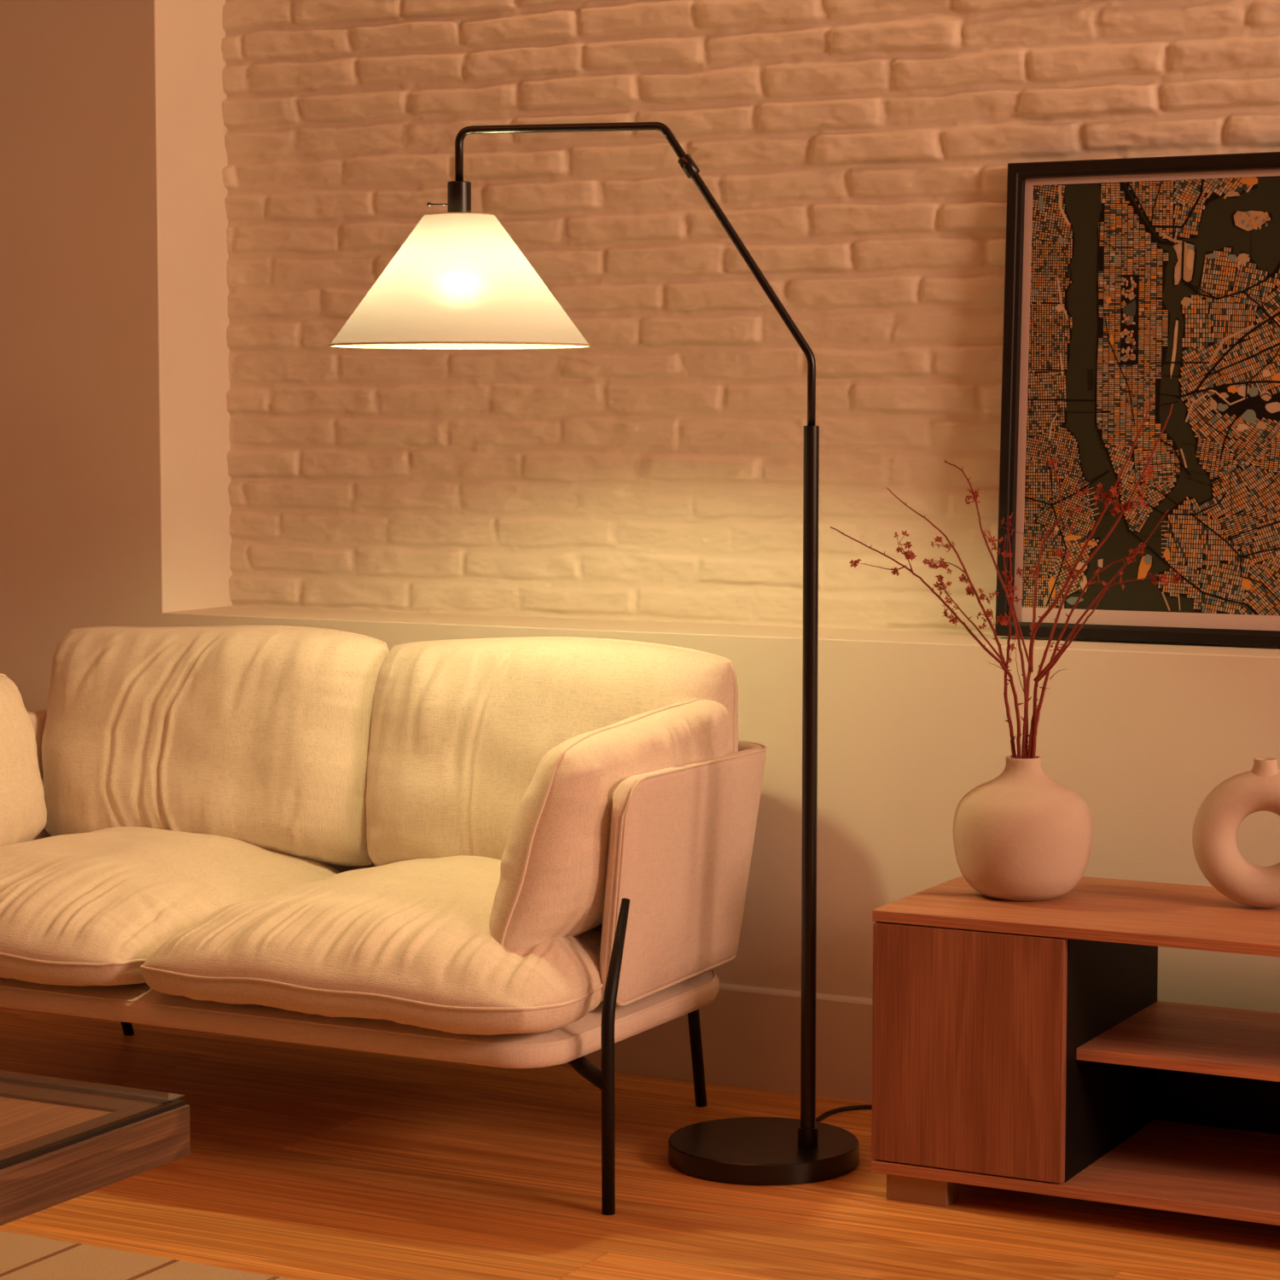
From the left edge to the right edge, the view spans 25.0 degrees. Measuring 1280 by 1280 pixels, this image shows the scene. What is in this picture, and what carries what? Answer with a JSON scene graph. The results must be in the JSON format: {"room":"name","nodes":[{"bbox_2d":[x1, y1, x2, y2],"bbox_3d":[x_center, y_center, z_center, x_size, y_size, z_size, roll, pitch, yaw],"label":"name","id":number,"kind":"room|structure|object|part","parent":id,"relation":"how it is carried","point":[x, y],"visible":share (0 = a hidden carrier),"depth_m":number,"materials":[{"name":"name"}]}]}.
{"room":"living room","nodes":[
{"label":"living room","id":0,"kind":"room"},
{"bbox_2d":[0,0,1279,1012],"bbox_3d":[0.947,-0.518,4.549,7.600,2.600,0.242,2,5,28],"label":"wall","id":1,"kind":"structure","parent":0,"point":[115,508],"depth_m":5.37,"materials":[{"name":"paint"}]},
{"bbox_2d":[558,983,872,1102],"bbox_3d":[0.888,0.702,4.531,7.600,0.172,0.014,2,5,28],"label":"baseboard","id":2,"kind":"structure","parent":1,"relation":"attached to","point":[751,1036],"depth_m":4.88,"materials":[{"name":"beige paint"}]},
{"bbox_2d":[221,0,1279,634],"bbox_3d":[0.782,-0.753,4.720,3.567,1.518,0.029,2,5,28],"label":"wall niche","id":3,"kind":"object","parent":1,"relation":"attached to","point":[859,152],"visible":0.88,"depth_m":5.13,"materials":[{"name":"brick"}]},
{"bbox_2d":[994,151,1279,646],"bbox_3d":[0.896,-0.385,4.643,0.660,0.780,0.068,2,5,28],"label":"framed map","id":4,"kind":"object","parent":1,"relation":"on","point":[1131,283],"visible":0.98,"depth_m":4.69,"materials":[{"name":"paper"}]},
{"bbox_2d":[0,1006,1279,1279],"bbox_3d":[-0.348,0.972,2.195,7.600,0.002,5.324,2,5,28],"label":"floor","id":5,"kind":"structure","parent":0,"point":[305,1161],"depth_m":4.21,"materials":[{"name":"brown wood"}]},
{"bbox_2d":[0,1230,293,1279],"bbox_3d":[-1.594,0.892,3.152,2.900,0.008,2.200,2,5,28],"label":"rug","id":6,"kind":"object","parent":5,"relation":"on","point":[22,1257],"visible":1,"depth_m":3.86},
{"bbox_2d":[0,1075,190,1226],"bbox_3d":[-1.131,0.701,3.353,1.058,0.342,0.604,2,5,28],"label":"coffee table","id":7,"kind":"object","parent":6,"relation":"on","point":[60,1143],"visible":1,"depth_m":3.26,"materials":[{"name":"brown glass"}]},
{"bbox_3d":[-1.131,0.570,3.343,0.940,0.050,0.490,2,5,28],"label":"panel","id":8,"kind":"part","parent":7,"relation":"part of","materials":[{"name":"brown wood"}]},
{"bbox_3d":[-1.004,0.552,3.585,0.940,0.060,0.057,2,5,28],"label":"rail","id":9,"kind":"part","parent":7,"relation":"part of","materials":[{"name":"brown wood"}]},
{"bbox_2d":[0,625,767,1215],"bbox_3d":[-0.579,0.388,4.715,1.537,0.774,0.885,2,5,28],"label":"sofa","id":10,"kind":"object","parent":5,"relation":"on","point":[299,834],"visible":0.93,"depth_m":4.62,"materials":[{"name":"fabric"}]},
{"bbox_2d":[0,673,46,846],"bbox_3d":[-1.208,0.236,4.888,0.194,0.331,0.529,2,5,28],"label":"cushion","id":11,"kind":"object","parent":10,"relation":"on","point":[23,811],"visible":0.95,"depth_m":5.00,"materials":[{"name":"fabric"}]},
{"bbox_3d":[-0.960,0.621,5.288,0.019,0.220,0.082,4,6,38],"label":"leg","id":12,"kind":"part","parent":10,"relation":"part of","materials":[{"name":"black metal"}]},
{"bbox_2d":[0,826,341,986],"bbox_3d":[-0.924,0.425,4.826,0.715,0.176,0.751,2,5,28],"label":"seat cushion","id":13,"kind":"object","parent":10,"relation":"on","point":[80,906],"depth_m":4.60,"materials":[{"name":"fabric"}]},
{"bbox_2d":[40,627,389,864],"bbox_3d":[-0.754,0.181,5.076,0.704,0.413,0.222,2,5,28],"label":"cushion","id":14,"kind":"object","parent":10,"relation":"on","point":[259,740],"depth_m":4.97,"materials":[{"name":"fabric"}]},
{"bbox_3d":[-0.590,0.536,4.707,1.408,0.049,0.727,2,5,28],"label":"seat","id":15,"kind":"part","parent":10,"relation":"part of","materials":[{"name":"fabric"}]},
{"bbox_2d":[141,855,602,1035],"bbox_3d":[-0.293,0.451,4.495,0.715,0.177,0.751,2,5,28],"label":"seat cushion","id":16,"kind":"object","parent":10,"relation":"on","point":[404,945],"depth_m":4.22,"materials":[{"name":"fabric"}]},
{"bbox_2d":[366,638,738,866],"bbox_3d":[-0.158,0.204,4.766,0.669,0.412,0.222,2,5,28],"label":"cushion","id":17,"kind":"object","parent":10,"relation":"on","point":[458,731],"depth_m":4.73,"materials":[{"name":"fabric"}]},
{"bbox_2d":[488,698,730,948],"bbox_3d":[-0.037,0.274,4.409,0.191,0.333,0.615,2,5,28],"label":"cushion","id":18,"kind":"object","parent":10,"relation":"on","point":[552,883],"visible":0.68,"depth_m":4.20,"materials":[{"name":"fabric"}]},
{"bbox_3d":[-0.035,0.596,4.152,0.020,0.443,0.096,1,5,15],"label":"leg","id":19,"kind":"part","parent":10,"relation":"part of","materials":[{"name":"black metal"}]},
{"bbox_3d":[0.092,0.664,4.737,0.019,0.220,0.082,1,5,17],"label":"leg","id":20,"kind":"part","parent":10,"relation":"part of","materials":[{"name":"black metal"}]},
{"bbox_2d":[328,122,872,1185],"bbox_3d":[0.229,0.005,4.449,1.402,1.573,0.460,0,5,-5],"label":"floor lamp","id":21,"kind":"object","parent":5,"relation":"on","point":[459,281],"visible":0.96,"depth_m":4.31,"materials":[{"name":"black metal"}]},
{"bbox_2d":[427,202,447,205],"bbox_3d":[-0.305,-0.662,4.391,0.038,0.006,0.014,2,5,28],"label":"switch","id":22,"kind":"object","parent":21,"relation":"attached to","point":[428,203],"depth_m":4.39,"materials":[{"name":"black metal"}]},
{"bbox_2d":[447,180,471,212],"bbox_3d":[-0.274,-0.671,4.384,0.036,0.047,0.036,2,5,28],"label":"socket","id":23,"kind":"object","parent":21,"relation":"attached to","point":[458,192],"depth_m":4.37,"materials":[{"name":"black metal"}]},
{"bbox_3d":[-0.274,-0.546,4.394,0.395,0.196,0.395,2,5,28],"label":"lamp shade","id":24,"kind":"part","parent":21,"relation":"part of","materials":[{"name":"fabric"}]},
{"bbox_3d":[-0.010,-0.537,4.337,0.553,0.473,0.013,1,5,12],"label":"arm","id":25,"kind":"part","parent":21,"relation":"part of","materials":[{"name":"black metal"}]},
{"bbox_3d":[0.593,0.770,4.625,0.699,0.019,0.226,0,5,4],"label":"cord","id":26,"kind":"part","parent":21,"relation":"part of","materials":[{"name":"black rubber"}]},
{"bbox_2d":[870,875,1279,1225],"bbox_3d":[1.070,0.613,4.046,1.434,0.426,0.430,2,5,28],"label":"tv stand","id":27,"kind":"object","parent":5,"relation":"on","point":[1024,1046],"visible":0.88,"depth_m":4.14,"materials":[{"name":"brown wood"}]},
{"bbox_3d":[0.468,0.586,4.126,0.290,0.347,0.016,2,5,28],"label":"door","id":28,"kind":"part","parent":27,"relation":"part of","materials":[{"name":"brown wood"}]},
{"bbox_2d":[953,755,1092,901],"bbox_3d":[0.567,0.276,4.287,0.205,0.208,0.205,2,5,28],"label":"round vase","id":29,"kind":"object","parent":27,"relation":"on","point":[1021,834],"visible":1,"depth_m":4.21,"materials":[{"name":"ceramic"}]},
{"bbox_2d":[830,401,1181,758],"bbox_3d":[0.561,0.007,4.281,0.520,0.716,0.259,2,5,28],"label":"dried branches","id":30,"kind":"object","parent":29,"relation":"in","point":[1029,753],"visible":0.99,"depth_m":4.26,"materials":[{"name":"brown plant"}]},
{"bbox_3d":[1.070,0.775,4.058,1.434,0.016,0.430,2,5,28],"label":"panel","id":31,"kind":"part","parent":27,"relation":"part of","materials":[{"name":"brown wood"}]},
{"bbox_3d":[1.070,0.409,4.030,1.434,0.016,0.430,2,5,28],"label":"panel","id":32,"kind":"part","parent":27,"relation":"part of","materials":[{"name":"brown wood"}]},
{"bbox_3d":[0.689,0.576,4.254,0.019,0.352,0.411,2,5,28],"label":"divider panel","id":33,"kind":"part","parent":27,"relation":"part of","materials":[{"name":"black laminate"}]},
{"bbox_2d":[1076,1000,1279,1082],"bbox_3d":[1.082,0.589,4.068,0.852,0.017,0.375,2,5,28],"label":"shelf","id":34,"kind":"object","parent":27,"relation":"attached to","point":[1230,1042],"depth_m":4.15,"materials":[{"name":"brown wood"}]},
{"bbox_3d":[1.169,0.669,4.239,0.852,0.168,0.004,2,5,28],"label":"panel","id":35,"kind":"part","parent":27,"relation":"part of","materials":[{"name":"black laminate"}]},
{"bbox_2d":[1192,756,1279,907],"bbox_3d":[0.901,0.279,4.176,0.204,0.216,0.066,1,5,14],"label":"ring vase","id":36,"kind":"object","parent":27,"relation":"on","point":[1218,817],"visible":1,"depth_m":4.16,"materials":[{"name":"ceramic"}]}
]}

